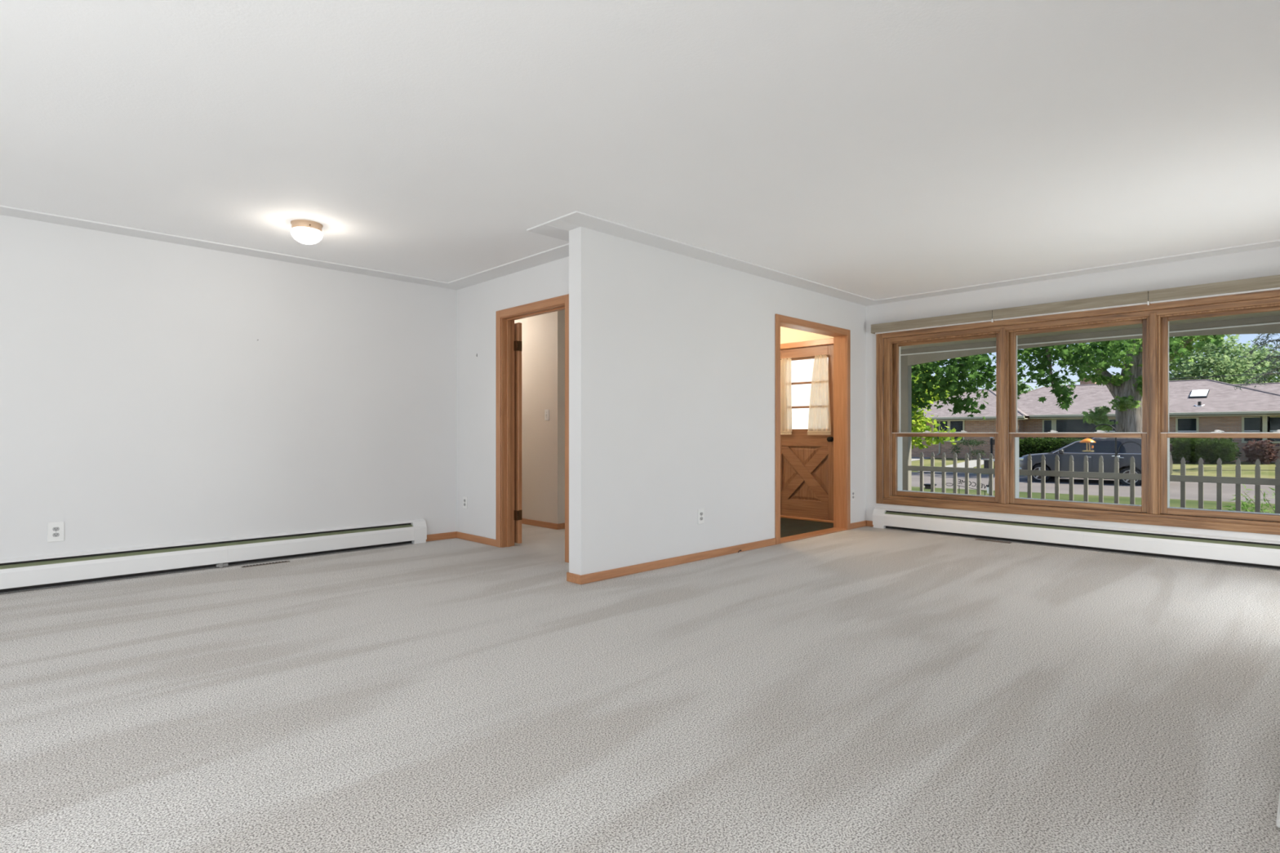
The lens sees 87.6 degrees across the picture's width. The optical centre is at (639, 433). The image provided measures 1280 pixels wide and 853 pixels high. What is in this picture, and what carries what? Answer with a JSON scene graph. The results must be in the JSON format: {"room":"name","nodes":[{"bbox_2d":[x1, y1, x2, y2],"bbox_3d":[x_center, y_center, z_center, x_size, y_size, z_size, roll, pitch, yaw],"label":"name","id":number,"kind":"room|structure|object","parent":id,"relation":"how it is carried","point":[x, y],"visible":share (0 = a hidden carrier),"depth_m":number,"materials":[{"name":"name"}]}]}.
{"room":"empty living room","nodes":[
{"label":"empty living room","id":0,"kind":"room"},
{"bbox_2d":[0,214,457,592],"bbox_3d":[-3.948,-0.193,4.530,6.150,2.440,0.120,0,0,-44],"label":"wall","id":1,"kind":"structure","parent":0,"point":[142,403],"depth_m":5.07,"materials":[{"name":"white paint"}]},
{"bbox_2d":[47,521,64,542],"bbox_3d":[-3.912,0.662,4.473,0.086,0.132,0.010,0,0,-44],"label":"wall outlet","id":2,"kind":"object","parent":1,"relation":"attached to","point":[55,531],"visible":1,"depth_m":4.47,"materials":[{"name":"white plastic"}]},
{"bbox_2d":[52,527,59,531],"bbox_3d":[-3.910,0.642,4.471,0.035,0.025,0.004,0,0,-44],"label":"socket","id":3,"kind":"object","parent":2,"relation":"attached to","point":[54,529],"depth_m":4.47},
{"bbox_2d":[52,533,59,537],"bbox_3d":[-3.910,0.681,4.471,0.035,0.025,0.004,0,0,-44],"label":"socket","id":4,"kind":"object","parent":2,"relation":"attached to","point":[54,535],"depth_m":4.47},
{"bbox_2d":[0,519,426,592],"bbox_3d":[-3.935,0.919,4.406,5.363,0.216,0.075,0,0,-44],"label":"baseboard heater","id":5,"kind":"object","parent":1,"relation":"attached to","point":[63,569],"visible":1,"depth_m":4.98,"materials":[{"name":"white metal"}]},
{"bbox_2d":[426,531,457,541],"bbox_3d":[-1.915,0.996,6.431,0.345,0.062,0.013,0,0,-44],"label":"baseboard","id":6,"kind":"structure","parent":1,"relation":"attached to","point":[432,537],"depth_m":6.43,"materials":[{"name":"brown wood"}]},
{"bbox_2d":[457,256,568,539],"bbox_3d":[-0.953,-0.193,5.782,0.120,2.440,2.288,0,0,-44],"label":"wall","id":7,"kind":"structure","parent":0,"point":[477,304],"depth_m":6.23,"materials":[{"name":"white paint"}]},
{"bbox_2d":[462,496,466,508],"bbox_3d":[-1.688,0.670,6.439,0.010,0.118,0.075,0,0,-44],"label":"wall outlet","id":8,"kind":"object","parent":7,"relation":"attached to","point":[464,498],"visible":1,"depth_m":6.43,"materials":[{"name":"white plastic"}]},
{"bbox_2d":[456,531,496,546],"bbox_3d":[-1.544,0.996,6.290,0.013,0.062,0.707,0,0,-44],"label":"baseboard","id":9,"kind":"structure","parent":7,"relation":"attached to","point":[485,540],"depth_m":6.27,"materials":[{"name":"brown wood"}]},
{"bbox_2d":[513,322,521,543],"bbox_3d":[-1.407,-0.001,6.392,0.074,2.015,0.895,0,0,-44],"label":"door","id":10,"kind":"structure","parent":7,"relation":"in","point":[517,326],"depth_m":6.10,"materials":[{"name":"brown wood"}]},
{"bbox_2d":[495,293,568,563],"bbox_3d":[-0.874,-0.037,5.701,0.151,2.128,1.074,0,0,-44],"label":"door frame","id":11,"kind":"structure","parent":7,"relation":"attached to","point":[504,318],"depth_m":6.00,"materials":[{"name":"brown wood"}]},
{"bbox_2d":[514,309,564,524],"bbox_3d":[-1.363,-0.193,7.692,0.120,2.440,1.510,0,0,-44],"label":"wall","id":12,"kind":"structure","parent":0,"point":[543,335],"depth_m":7.28,"materials":[{"name":"beige paint"}]},
{"bbox_2d":[521,518,564,529],"bbox_3d":[-1.194,0.996,7.849,0.608,0.062,1.523,0,0,-44],"label":"baseboard","id":13,"kind":"structure","parent":12,"relation":"attached to","point":[528,522],"depth_m":7.27,"materials":[{"name":"brown wood"}]},
{"bbox_2d":[544,409,549,420],"bbox_3d":[-1.013,-0.195,7.237,0.018,0.118,0.075,0,0,-44],"label":"light switch","id":14,"kind":"object","parent":12,"relation":"attached to","point":[546,411],"visible":1,"depth_m":7.23,"materials":[{"name":"white plastic"}]},
{"bbox_2d":[0,517,1279,852],"bbox_3d":[-0.755,1.087,3.918,9.850,0.120,7.990,0,0,-44],"label":"floor","id":15,"kind":"structure","parent":0,"point":[864,689],"depth_m":2.53,"materials":[{"name":"grey carpet"}]},
{"bbox_2d":[240,560,289,567],"bbox_3d":[-2.923,1.023,5.220,0.340,0.008,0.035,0,0,-44],"label":"floor vent","id":16,"kind":"object","parent":15,"relation":"in","point":[282,561],"visible":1,"depth_m":5.21,"materials":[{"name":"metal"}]},
{"bbox_2d":[975,538,1011,543],"bbox_3d":[3.350,1.023,6.334,0.055,0.008,0.310,0,0,-44],"label":"floor vent","id":17,"kind":"object","parent":15,"relation":"in","point":[975,539],"visible":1,"depth_m":6.32,"materials":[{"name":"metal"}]},
{"bbox_2d":[1276,791,1279,827],"bbox_3d":[2.620,1.012,2.242,2.120,0.030,0.630,0,0,-44],"label":"hearth","id":18,"kind":"object","parent":15,"relation":"on","point":[1278,806],"visible":1,"depth_m":1.75,"materials":[{"name":"white stone"}]},
{"bbox_2d":[0,0,1279,306],"bbox_3d":[-0.755,-1.458,3.918,9.850,0.110,7.990,0,0,-44],"label":"ceiling","id":19,"kind":"structure","parent":0,"point":[866,153],"depth_m":3.09,"materials":[{"name":"white paint"}]},
{"bbox_2d":[290,219,323,244],"bbox_3d":[-2.252,-1.347,4.515,0.198,0.133,0.198,0,0,-44],"label":"ceiling lamp","id":20,"kind":"object","parent":19,"relation":"attached to","point":[304,231],"visible":1,"depth_m":4.45,"materials":[{"name":"white glass"}]},
{"bbox_2d":[568,226,866,575],"bbox_3d":[1.003,-0.193,6.007,4.062,2.440,0.130,0,0,-44],"label":"wall partition","id":21,"kind":"structure","parent":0,"point":[672,355],"depth_m":5.18,"materials":[{"name":"white paint"}]},
{"bbox_2d":[566,537,775,584],"bbox_3d":[0.369,0.996,5.385,2.311,0.062,0.156,0,0,-44],"label":"baseboard","id":22,"kind":"structure","parent":21,"relation":"attached to","point":[625,571],"depth_m":5.08,"materials":[{"name":"brown wood"}]},
{"bbox_2d":[697,508,703,524],"bbox_3d":[0.495,0.674,5.410,0.075,0.122,0.010,0,0,-44],"label":"wall outlet","id":23,"kind":"object","parent":21,"relation":"attached to","point":[700,511],"visible":1,"depth_m":5.40,"materials":[{"name":"white plastic"}]},
{"bbox_2d":[775,313,850,544],"bbox_3d":[1.690,-0.035,6.682,1.383,2.125,0.162,0,0,-44],"label":"door frame","id":24,"kind":"structure","parent":21,"relation":"attached to","point":[842,336],"depth_m":7.07,"materials":[{"name":"brown wood"}]},
{"bbox_2d":[850,489,854,501],"bbox_3d":[2.286,0.669,7.168,0.072,0.118,0.010,0,0,-44],"label":"wall outlet","id":25,"kind":"object","parent":21,"relation":"attached to","point":[852,491],"visible":1,"depth_m":7.16,"materials":[{"name":"white plastic"}]},
{"bbox_2d":[849,520,866,529],"bbox_3d":[2.369,0.996,7.247,0.374,0.062,0.013,0,0,-44],"label":"baseboard","id":26,"kind":"structure","parent":21,"relation":"attached to","point":[864,523],"depth_m":7.24,"materials":[{"name":"brown wood"}]},
{"bbox_2d":[791,359,814,429],"bbox_3d":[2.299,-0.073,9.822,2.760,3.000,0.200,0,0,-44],"label":"window","id":27,"kind":"structure","parent":0,"point":[802,370],"depth_m":9.73,"materials":[{"name":"clear glass"}]},
{"bbox_2d":[780,326,833,343],"bbox_3d":[1.797,-0.193,8.089,0.012,2.440,1.730,0,0,-44],"label":"wall","id":28,"kind":"structure","parent":0,"point":[787,335],"depth_m":8.00,"materials":[{"name":"beige paint"}]},
{"bbox_2d":[780,344,833,519],"bbox_3d":[1.944,-0.007,7.940,0.110,2.020,0.834,0,0,-44],"label":"door","id":29,"kind":"structure","parent":28,"relation":"in","point":[806,461],"depth_m":7.92,"materials":[{"name":"brown wood"}]},
{"bbox_2d":[780,357,791,435],"bbox_3d":[1.759,-0.444,8.102,0.043,0.928,0.202,0,0,-44],"label":"curtain","id":30,"kind":"object","parent":29,"relation":"hanging from","point":[785,364],"visible":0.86,"depth_m":8.09,"materials":[{"name":"beige fabric"}]},
{"bbox_2d":[807,354,831,435],"bbox_3d":[2.088,-0.442,7.768,0.042,0.932,0.305,0,0,-44],"label":"curtain","id":31,"kind":"object","parent":29,"relation":"hanging from","point":[819,419],"visible":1,"depth_m":7.76,"materials":[{"name":"beige fabric"}]},
{"bbox_2d":[780,337,833,523],"bbox_3d":[2.014,-0.029,8.008,0.246,2.119,0.980,0,0,-44],"label":"door frame","id":32,"kind":"structure","parent":28,"relation":"attached to","point":[824,341],"depth_m":7.88,"materials":[{"name":"brown wood"}]},
{"bbox_2d":[866,246,1279,569],"bbox_3d":[3.326,0.007,6.648,0.200,2.840,6.170,0,0,-44],"label":"wall","id":33,"kind":"structure","parent":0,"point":[1265,262],"depth_m":6.03,"materials":[{"name":"white paint"}]},
{"bbox_2d":[866,520,873,526],"bbox_3d":[2.538,0.996,7.333,0.013,0.062,0.102,0,0,-44],"label":"baseboard","id":34,"kind":"structure","parent":33,"relation":"attached to","point":[869,523],"depth_m":7.34,"materials":[{"name":"brown wood"}]},
{"bbox_2d":[889,331,999,503],"bbox_3d":[3.154,-0.151,6.879,0.222,1.652,1.092,0,0,-44],"label":"window","id":35,"kind":"structure","parent":33,"relation":"attached to","point":[896,437],"depth_m":7.01,"materials":[{"name":"brown wood"}]},
{"bbox_2d":[871,275,1279,333],"bbox_3d":[3.875,-1.119,5.921,0.082,0.117,3.824,0,0,-44],"label":"window valance","id":36,"kind":"object","parent":33,"relation":"attached to","point":[1268,282],"visible":1,"depth_m":5.79,"materials":[{"name":"beige fabric"}]},
{"bbox_2d":[872,506,1279,569],"bbox_3d":[3.869,0.919,5.937,0.068,0.216,3.763,0,0,-44],"label":"baseboard heater","id":37,"kind":"object","parent":33,"relation":"attached to","point":[1264,553],"visible":1,"depth_m":5.82,"materials":[{"name":"white metal"}]},
{"bbox_2d":[1006,316,1148,513],"bbox_3d":[3.959,-0.151,6.058,0.222,1.652,1.092,0,0,-44],"label":"window","id":38,"kind":"structure","parent":33,"relation":"attached to","point":[1012,436],"depth_m":6.10,"materials":[{"name":"brown wood"}]},
{"bbox_2d":[1157,303,1279,521],"bbox_3d":[4.765,-0.151,5.237,0.222,1.652,1.092,0,0,-44],"label":"window","id":39,"kind":"structure","parent":33,"relation":"attached to","point":[1163,434],"depth_m":5.53,"materials":[{"name":"brown wood"}]},
{"label":"outside","id":40,"kind":"structure","parent":0,"visible":0},
{"bbox_3d":[52.912,1.987,121.978,153.600,4.000,400.000,0,0,-44],"label":"lot","id":41,"kind":"object","parent":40,"visible":0},
{"bbox_2d":[912,378,966,404],"bbox_3d":[26.089,-1.911,58.992,7.270,7.075,7.213,0,0,1],"label":"tree","id":42,"kind":"object","parent":41,"relation":"on","point":[936,397],"visible":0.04,"depth_m":57.32,"materials":[{"name":"green plant"}]},
{"bbox_2d":[991,376,1037,394],"bbox_3d":[31.704,-1.669,56.790,6.924,6.591,5.046,0,0,-44],"label":"tree","id":43,"kind":"object","parent":41,"relation":"on","point":[1027,386],"visible":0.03,"depth_m":55.90,"materials":[{"name":"green plant"}]},
{"bbox_2d":[1040,375,1077,386],"bbox_3d":[37.700,-1.814,59.629,4.326,6.881,6.217,0,0,42],"label":"tree","id":44,"kind":"object","parent":41,"relation":"on","point":[1050,384],"visible":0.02,"depth_m":59.26,"materials":[{"name":"green plant"}]},
{"bbox_2d":[911,376,1279,462],"bbox_3d":[33.385,-1.033,40.891,16.336,5.520,30.881,0,0,-44],"label":"brick house","id":45,"kind":"structure","parent":41,"relation":"on","point":[1206,405],"depth_m":39.45,"materials":[{"name":"brown"}]},
{"bbox_2d":[1194,401,1204,406],"bbox_3d":[29.981,-1.549,35.797,0.292,0.282,0.433,0,0,-44],"label":"vent","id":46,"kind":"object","parent":45,"relation":"attached to","point":[1198,404],"depth_m":35.80,"materials":[{"name":"white metal"}]},
{"bbox_2d":[1168,333,1270,384],"bbox_3d":[41.056,-3.431,49.759,7.529,10.116,7.979,0,0,-1],"label":"tree","id":47,"kind":"object","parent":41,"relation":"on","point":[1205,366],"visible":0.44,"depth_m":47.57,"materials":[{"name":"green plant"}]},
{"bbox_2d":[1221,338,1279,383],"bbox_3d":[48.530,-2.824,52.080,7.036,8.902,7.104,0,0,11],"label":"tree","id":48,"kind":"object","parent":41,"relation":"on","point":[1274,380],"visible":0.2,"depth_m":51.09,"materials":[{"name":"green plant"}]},
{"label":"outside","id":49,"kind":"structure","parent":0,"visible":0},
{"bbox_2d":[911,457,1275,478],"bbox_3d":[17.437,1.747,38.127,14.700,1.820,150.000,0,0,-44],"label":"lawn","id":50,"kind":"structure","parent":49,"point":[1247,470],"depth_m":30.68,"materials":[{"name":"green plant"}]},
{"bbox_2d":[911,457,930,461],"bbox_3d":[13.801,1.765,41.614,5.059,0.306,14.392,0,0,41],"label":"driveway","id":51,"kind":"structure","parent":50,"relation":"on","point":[913,458],"depth_m":43.79,"materials":[{"name":"concrete"}]},
{"bbox_2d":[916,457,995,473],"bbox_3d":[17.887,1.718,36.575,2.550,0.255,13.532,0,0,34],"label":"walkway","id":52,"kind":"structure","parent":50,"relation":"on","point":[972,464],"depth_m":36.38,"materials":[{"name":"concrete"}]},
{"bbox_2d":[949,438,987,459],"bbox_3d":[20.247,0.969,41.140,1.390,1.344,2.232,0,0,-27],"label":"juniper","id":53,"kind":"object","parent":50,"relation":"on","point":[975,442],"visible":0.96,"depth_m":40.98,"materials":[{"name":"green plant"}]},
{"bbox_2d":[982,458,988,468],"bbox_3d":[16.003,1.534,30.808,0.260,0.650,0.260,0,0,-44],"label":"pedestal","id":54,"kind":"object","parent":50,"relation":"on","point":[985,461],"visible":0.52,"depth_m":30.73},
{"bbox_2d":[990,436,993,453],"bbox_3d":[15.949,0.956,30.292,0.140,1.778,0.140,0,0,-44],"label":"lamp post","id":55,"kind":"object","parent":50,"relation":"on","point":[991,437],"visible":0.42,"depth_m":30.25,"materials":[{"name":"black metal"}]},
{"bbox_2d":[1018,437,1084,457],"bbox_3d":[23.771,0.891,38.849,2.098,1.518,4.386,0,0,-44],"label":"clipped hedge","id":56,"kind":"object","parent":50,"relation":"on","point":[1033,445],"visible":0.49,"depth_m":38.78,"materials":[{"name":"green plant"}]},
{"bbox_2d":[1057,334,1226,432],"bbox_3d":[20.260,-2.205,28.491,6.967,8.263,5.101,0,0,34],"label":"street tree","id":57,"kind":"object","parent":50,"relation":"on","point":[1126,388],"visible":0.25,"depth_m":27.66,"materials":[{"name":"green plant"}]},
{"bbox_2d":[1169,437,1241,463],"bbox_3d":[28.449,0.854,34.124,2.147,1.492,3.451,0,0,-44],"label":"clipped hedge","id":58,"kind":"object","parent":50,"relation":"on","point":[1193,449],"visible":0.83,"depth_m":33.54,"materials":[{"name":"green plant"}]},
{"bbox_2d":[1234,333,1279,390],"bbox_3d":[28.013,-3.173,28.580,4.725,9.600,4.506,0,0,-44],"label":"conifer","id":59,"kind":"object","parent":50,"relation":"on","point":[1268,356],"visible":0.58,"depth_m":29.12,"materials":[{"name":"green plant"}]},
{"bbox_2d":[1242,439,1279,464],"bbox_3d":[30.438,0.945,32.752,1.681,1.316,1.393,0,0,-44],"label":"shrub","id":60,"kind":"object","parent":50,"relation":"on","point":[1261,451],"visible":0.94,"depth_m":32.49,"materials":[{"name":"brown plant"}]},
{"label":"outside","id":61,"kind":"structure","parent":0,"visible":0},
{"bbox_2d":[950,373,1265,382],"bbox_3d":[36.915,-4.108,45.193,0.047,0.815,35.204,0,0,-44],"label":"cable","id":62,"kind":"object","parent":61,"point":[1264,373],"visible":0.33,"depth_m":44.66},
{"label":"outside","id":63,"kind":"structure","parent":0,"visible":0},
{"bbox_2d":[911,486,1275,513],"bbox_3d":[5.992,1.802,16.388,14.890,0.850,75.000,0,0,-44],"label":"lawn","id":64,"kind":"structure","parent":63,"point":[1191,504],"depth_m":17.60,"materials":[{"name":"green plant"}]},
{"bbox_2d":[924,483,936,488],"bbox_3d":[9.541,1.766,21.973,0.312,0.180,0.312,0,0,-44],"label":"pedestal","id":65,"kind":"object","parent":64,"relation":"on","point":[927,486],"visible":0.5,"depth_m":21.90,"materials":[{"name":"black metal"}]},
{"bbox_2d":[911,360,961,449],"bbox_3d":[8.537,-0.515,20.980,2.268,4.692,3.248,0,0,-44],"label":"young tree","id":66,"kind":"object","parent":64,"relation":"on","point":[920,420],"visible":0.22,"depth_m":20.64,"materials":[{"name":"green plant"}]},
{"bbox_2d":[946,479,987,495],"bbox_3d":[5.420,1.144,11.038,0.010,0.751,0.725,0,0,-44],"label":"welcome sign","id":67,"kind":"object","parent":64,"relation":"on","point":[958,479],"visible":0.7,"depth_m":10.99,"materials":[{"name":"black metal"}]},
{"bbox_2d":[911,334,1227,420],"bbox_3d":[5.826,-1.556,13.828,9.630,6.584,4.550,0,0,35],"label":"maple tree","id":68,"kind":"object","parent":64,"relation":"on","point":[962,368],"visible":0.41,"depth_m":12.02,"materials":[{"name":"green plant"}]},
{"bbox_2d":[1090,423,1116,432],"bbox_3d":[5.806,-0.062,8.360,0.030,0.102,0.265,0,0,-44],"label":"hook","id":69,"kind":"object","parent":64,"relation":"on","point":[1101,424],"depth_m":8.36,"materials":[{"name":"black metal"}]},
{"bbox_2d":[1079,437,1095,451],"bbox_3d":[5.686,0.136,8.483,0.176,0.202,0.176,0,0,-44],"label":"bird feeder","id":70,"kind":"object","parent":69,"relation":"hanging from","point":[1086,440],"visible":0.96,"depth_m":8.44,"materials":[{"name":"orange plastic"}]},
{"bbox_2d":[1111,437,1141,457],"bbox_3d":[5.970,0.176,8.194,0.030,0.232,0.287,0,0,-44],"label":"hook","id":71,"kind":"object","parent":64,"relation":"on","point":[1116,453],"depth_m":8.25,"materials":[{"name":"black metal"}]},
{"bbox_2d":[1207,484,1275,513],"bbox_3d":[7.398,1.015,7.589,1.089,0.966,1.514,0,0,-44],"label":"shrub","id":72,"kind":"object","parent":64,"relation":"on","point":[1243,504],"visible":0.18,"depth_m":7.82,"materials":[{"name":"green plant"}]},
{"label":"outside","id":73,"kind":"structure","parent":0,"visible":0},
{"bbox_3d":[4.880,1.297,6.050,1.180,0.260,8.800,0,0,-44],"label":"porch slab","id":74,"kind":"object","parent":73,"visible":0},
{"bbox_2d":[900,355,911,490],"bbox_3d":[3.335,0.098,8.380,0.124,2.138,0.129,0,0,-44],"label":"porch post","id":75,"kind":"object","parent":74,"relation":"on","point":[905,370],"visible":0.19,"depth_m":8.34,"materials":[{"name":"grey paint"}]},
{"bbox_2d":[900,311,1279,365],"bbox_3d":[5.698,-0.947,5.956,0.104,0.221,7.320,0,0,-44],"label":"porch ceiling","id":76,"kind":"structure","parent":75,"relation":"on","point":[1269,324],"depth_m":6.88,"materials":[{"name":"beige paint"}]},
{"bbox_2d":[907,452,1279,513],"bbox_3d":[4.690,0.669,6.938,0.062,0.875,3.853,0,0,-44],"label":"picket fence","id":77,"kind":"object","parent":74,"relation":"on","point":[1219,479],"visible":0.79,"depth_m":6.89,"materials":[{"name":"grey paint"}]},
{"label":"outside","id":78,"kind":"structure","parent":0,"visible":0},
{"bbox_2d":[911,472,1275,503],"bbox_3d":[9.157,1.966,30.002,8.700,1.622,150.000,0,0,-44],"label":"street","id":79,"kind":"structure","parent":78,"point":[1191,488],"depth_m":23.12,"materials":[{"name":"grey asphalt"}]},
{"bbox_2d":[911,471,1170,481],"bbox_3d":[12.191,2.047,32.979,0.400,1.800,150.000,0,0,-44],"label":"curb","id":80,"kind":"object","parent":79,"relation":"on","point":[912,472],"depth_m":29.86,"materials":[{"name":"concrete"}]},
{"bbox_2d":[1018,437,1173,485],"bbox_3d":[17.299,1.041,25.589,2.240,1.792,4.855,0,0,-44],"label":"parked car","id":81,"kind":"object","parent":79,"relation":"on","point":[1105,447],"visible":0.46,"depth_m":24.75,"materials":[{"name":"grey paint"}]},
{"bbox_2d":[1057,449,1063,453],"bbox_3d":[16.028,0.702,25.421,0.190,0.150,0.155,0,0,-44],"label":"mirror","id":82,"kind":"object","parent":81,"relation":"attached to","point":[1060,451],"depth_m":25.36,"materials":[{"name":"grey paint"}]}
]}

